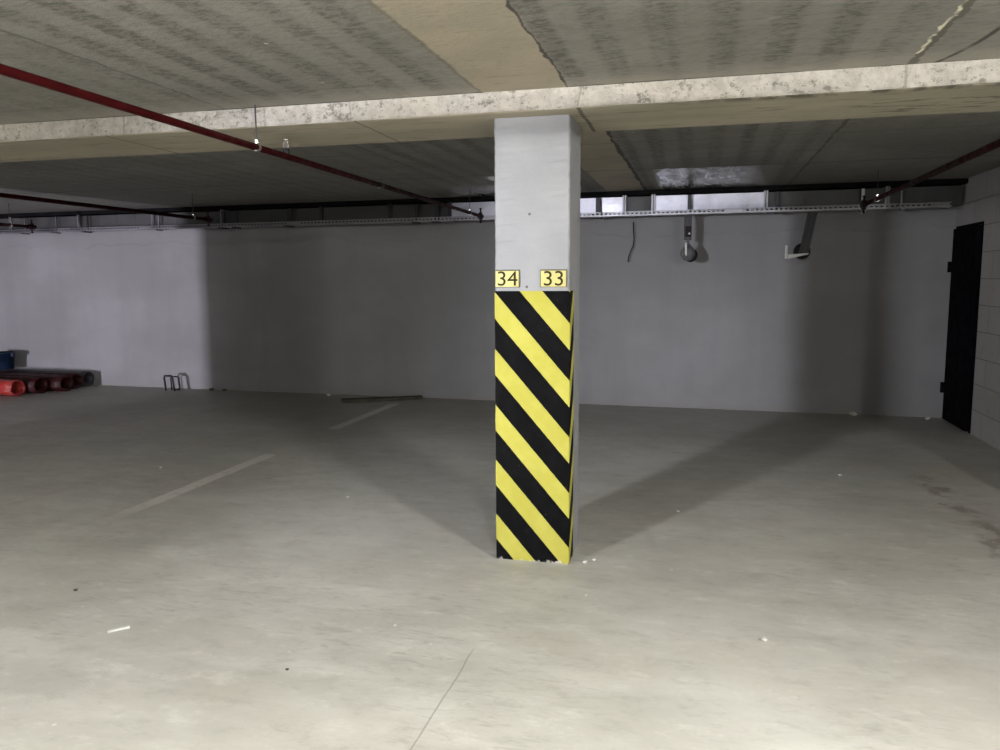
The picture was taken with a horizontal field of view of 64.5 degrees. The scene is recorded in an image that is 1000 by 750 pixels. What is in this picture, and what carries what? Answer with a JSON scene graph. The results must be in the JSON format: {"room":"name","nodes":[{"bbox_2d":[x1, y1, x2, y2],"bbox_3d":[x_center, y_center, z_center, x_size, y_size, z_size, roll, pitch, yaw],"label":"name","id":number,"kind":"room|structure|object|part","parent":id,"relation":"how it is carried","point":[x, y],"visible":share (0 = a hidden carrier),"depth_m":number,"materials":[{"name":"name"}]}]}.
{"room":"parking garage","nodes":[
{"label":"parking garage","id":0,"kind":"room"},
{"bbox_2d":[0,206,956,417],"bbox_3d":[-2.578,-1.001,10.635,15.742,2.470,0.307,2,7,16],"label":"wall","id":1,"kind":"structure","parent":0,"point":[858,324],"depth_m":9.82,"materials":[{"name":"grey paint"}]},
{"bbox_2d":[0,185,962,234],"bbox_3d":[-2.409,-1.973,9.911,14.370,0.230,0.150,2,7,16],"label":"cable tray","id":2,"kind":"object","parent":1,"relation":"hanging from","point":[900,206],"visible":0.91,"depth_m":9.29,"materials":[{"name":"metal"}]},
{"bbox_3d":[-4.708,-1.958,10.524,0.180,0.036,0.003,2,7,16],"label":"joint plate","id":3,"kind":"part","parent":2,"relation":"part of","materials":[{"name":"metal"}]},
{"bbox_3d":[-2.597,-1.895,9.904,0.180,0.036,0.003,2,7,16],"label":"joint plate","id":4,"kind":"part","parent":2,"relation":"part of","materials":[{"name":"metal"}]},
{"bbox_3d":[-0.102,-1.821,9.171,0.180,0.036,0.003,2,7,16],"label":"joint plate","id":5,"kind":"part","parent":2,"relation":"part of","materials":[{"name":"metal"}]},
{"bbox_2d":[680,216,697,261],"bbox_3d":[2.057,-1.478,8.616,0.190,0.495,0.164,-3,7,-20],"label":"hanging lamp","id":6,"kind":"object","parent":2,"relation":"hanging from","point":[688,253],"visible":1,"depth_m":8.59,"materials":[{"name":"metal"}]},
{"bbox_3d":[2.045,-1.355,8.626,0.164,0.230,0.164,1,7,14],"label":"glass globe","id":7,"kind":"part","parent":6,"relation":"part of","materials":[{"name":"grey glass"}]},
{"bbox_3d":[2.490,-1.745,8.410,0.180,0.036,0.003,2,7,16],"label":"joint plate","id":8,"kind":"part","parent":2,"relation":"part of","materials":[{"name":"metal"}]},
{"bbox_2d":[785,212,817,258],"bbox_3d":[3.143,-1.453,8.294,0.312,0.480,0.200,1,7,14],"label":"bracket","id":9,"kind":"object","parent":2,"relation":"hanging from","point":[802,250],"visible":1,"depth_m":8.26,"materials":[{"name":"metal"}]},
{"bbox_3d":[3.099,-1.237,8.241,0.202,0.059,0.025,1,7,14],"label":"white arm","id":10,"kind":"part","parent":9,"relation":"part of","materials":[{"name":"plastic"}]},
{"bbox_3d":[3.209,-1.469,8.261,0.170,0.440,0.034,1,7,14],"label":"post","id":11,"kind":"part","parent":9,"relation":"part of","materials":[{"name":"metal"}]},
{"bbox_2d":[0,178,968,218],"bbox_3d":[-2.760,-2.168,10.209,15.543,0.047,0.335,2,7,16],"label":"trim","id":12,"kind":"structure","parent":1,"relation":"attached to","point":[961,181],"depth_m":9.24,"materials":[{"name":"black plastic"}]},
{"bbox_2d":[628,222,634,261],"bbox_3d":[1.512,-1.529,9.134,0.077,0.451,0.025,1,7,14],"label":"loose cable","id":13,"kind":"object","parent":1,"relation":"hanging from","point":[633,222],"visible":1,"depth_m":9.12,"materials":[{"name":"plastic"}]},
{"bbox_2d":[0,385,999,749],"bbox_3d":[-2.620,1.288,3.015,19.500,0.250,16.200,1,7,14],"label":"floor","id":14,"kind":"structure","parent":0,"point":[243,559],"depth_m":3.93,"materials":[{"name":"concrete"}]},
{"bbox_2d":[0,379,25,395],"bbox_3d":[-7.265,0.147,10.700,1.860,0.229,0.265,1,7,14],"label":"pipe","id":15,"kind":"object","parent":14,"relation":"on","point":[7,387],"visible":1,"depth_m":10.45,"materials":[{"name":"red plastic"}]},
{"bbox_2d":[0,376,48,393],"bbox_3d":[-7.196,0.114,10.969,2.060,0.229,0.270,1,7,14],"label":"pipe","id":16,"kind":"object","parent":14,"relation":"on","point":[40,385],"visible":0.59,"depth_m":10.73,"materials":[{"name":"red plastic"}]},
{"bbox_2d":[0,373,73,390],"bbox_3d":[-7.002,0.084,11.202,2.120,0.231,0.259,1,7,14],"label":"pipe","id":17,"kind":"object","parent":14,"relation":"on","point":[55,382],"visible":0.5,"depth_m":10.98,"materials":[{"name":"red plastic"}]},
{"bbox_2d":[0,371,83,388],"bbox_3d":[-7.024,0.055,11.478,2.140,0.223,0.262,1,7,14],"label":"pipe","id":18,"kind":"object","parent":14,"relation":"on","point":[78,380],"visible":0.3,"depth_m":11.30,"materials":[{"name":"plastic"}]},
{"bbox_2d":[0,351,15,369],"bbox_3d":[-7.297,-0.210,11.628,0.386,0.252,0.392,1,7,14],"label":"plastic bucket","id":19,"kind":"object","parent":18,"relation":"on","point":[7,358],"visible":1,"depth_m":11.56,"materials":[{"name":"blue plastic"}]},
{"bbox_2d":[0,369,93,385],"bbox_3d":[-6.931,0.032,11.719,2.000,0.210,0.242,1,7,14],"label":"pipe","id":20,"kind":"object","parent":14,"relation":"on","point":[88,377],"visible":0.34,"depth_m":11.56,"materials":[{"name":"black plastic"}]},
{"bbox_2d":[107,625,129,632],"bbox_3d":[-1.652,1.100,3.434,0.090,0.012,0.022,-4,8,-28],"label":"scrap","id":21,"kind":"object","parent":14,"relation":"on","point":[128,626],"visible":1,"depth_m":3.43,"materials":[{"name":"white paper"}]},
{"bbox_2d":[163,375,179,390],"bbox_3d":[-4.533,0.105,10.945,0.207,0.225,0.092,1,7,14],"label":"hoop","id":22,"kind":"object","parent":14,"relation":"on","point":[170,376],"visible":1,"depth_m":10.93,"materials":[{"name":"black metal"}]},
{"bbox_2d":[341,395,422,402],"bbox_3d":[-1.476,0.300,9.940,1.000,0.040,0.145,-2,7,-15],"label":"wooden plank","id":23,"kind":"object","parent":14,"relation":"on","point":[414,397],"visible":1,"depth_m":9.88,"materials":[{"name":"brown wood"}]},
{"bbox_2d":[494,115,580,564],"bbox_3d":[0.209,-0.168,4.269,0.396,2.309,0.369,1,7,14],"label":"concrete pillar","id":24,"kind":"structure","parent":14,"relation":"on","point":[537,158],"depth_m":4.10,"materials":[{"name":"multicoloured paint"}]},
{"bbox_2d":[495,270,519,286],"bbox_3d":[0.038,-0.496,4.078,0.129,0.090,0.015,1,7,14],"label":"number plate","id":25,"kind":"object","parent":24,"relation":"attached to","point":[503,278],"visible":1,"depth_m":4.07,"materials":[{"name":"yellow plastic"}]},
{"bbox_2d":[540,269,566,286],"bbox_3d":[0.272,-0.491,4.019,0.136,0.090,0.015,1,7,14],"label":"number plate","id":26,"kind":"object","parent":24,"relation":"attached to","point":[548,277],"visible":1,"depth_m":4.01,"materials":[{"name":"yellow plastic"}]},
{"bbox_2d":[760,637,767,641],"bbox_3d":[1.098,1.099,3.295,0.033,0.017,0.032,-7,9,-43],"label":"crumb","id":27,"kind":"object","parent":14,"relation":"on","point":[764,639],"visible":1,"depth_m":3.29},
{"bbox_2d":[0,0,999,124],"bbox_3d":[-3.413,-0.979,-0.325,19.500,0.250,9.917,1,7,14],"label":"ceiling","id":28,"kind":"structure","parent":0,"point":[159,56],"depth_m":3.07,"materials":[{"name":"concrete"}]},
{"bbox_2d":[0,63,483,222],"bbox_3d":[-1.728,-1.049,2.162,0.050,0.359,13.548,1,7,13],"label":"pipe","id":29,"kind":"object","parent":28,"relation":"hanging from","point":[5,70],"visible":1,"depth_m":3.57,"materials":[{"name":"red metal"}]},
{"bbox_2d":[0,111,999,213],"bbox_3d":[-1.343,-2.026,7.716,19.500,0.250,5.745,1,7,14],"label":"ceiling","id":30,"kind":"structure","parent":0,"point":[902,148],"depth_m":6.82,"materials":[{"name":"concrete"}]},
{"bbox_2d":[0,203,36,232],"bbox_3d":[-7.682,-1.203,3.688,0.056,0.349,13.578,1,7,14],"label":"pipe","id":31,"kind":"object","parent":30,"relation":"hanging from","point":[31,226],"visible":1,"depth_m":10.01,"materials":[{"name":"metal"}]},
{"bbox_2d":[0,193,212,226],"bbox_3d":[-4.993,-1.116,2.825,0.054,0.347,13.228,1,7,14],"label":"pipe","id":32,"kind":"object","parent":30,"relation":"hanging from","point":[207,219],"visible":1,"depth_m":7.53,"materials":[{"name":"metal"}]},
{"bbox_2d":[860,139,999,213],"bbox_3d":[1.917,-0.971,1.295,0.059,0.348,13.668,1,7,14],"label":"pipe","id":33,"kind":"object","parent":30,"relation":"hanging from","point":[994,145],"visible":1,"depth_m":5.38,"materials":[{"name":"red metal"}]},
{"bbox_2d":[0,59,999,161],"bbox_3d":[-2.119,-1.476,4.718,19.500,0.214,0.647,1,7,14],"label":"ceiling beam","id":34,"kind":"structure","parent":0,"point":[972,85],"depth_m":3.94,"materials":[{"name":"paint"}]},
{"bbox_2d":[955,166,999,450],"bbox_3d":[4.206,-0.466,5.865,0.200,2.470,5.071,1,7,14],"label":"wall","id":35,"kind":"structure","parent":0,"point":[981,194],"depth_m":7.24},
{"bbox_2d":[940,221,983,433],"bbox_3d":[4.575,-0.485,7.915,0.114,2.012,0.832,1,7,14],"label":"door","id":36,"kind":"structure","parent":35,"relation":"in","point":[956,388],"depth_m":7.79,"materials":[{"name":"black paint"}]},
{"bbox_3d":[4.482,-0.477,7.656,0.060,0.220,0.125,1,7,14],"label":"handle","id":37,"kind":"part","parent":36,"relation":"part of","materials":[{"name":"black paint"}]},
{"bbox_3d":[4.615,-0.483,7.896,0.016,2.012,0.815,1,7,14],"label":"frame","id":38,"kind":"part","parent":36,"relation":"part of","materials":[{"name":"black paint"}]}
]}

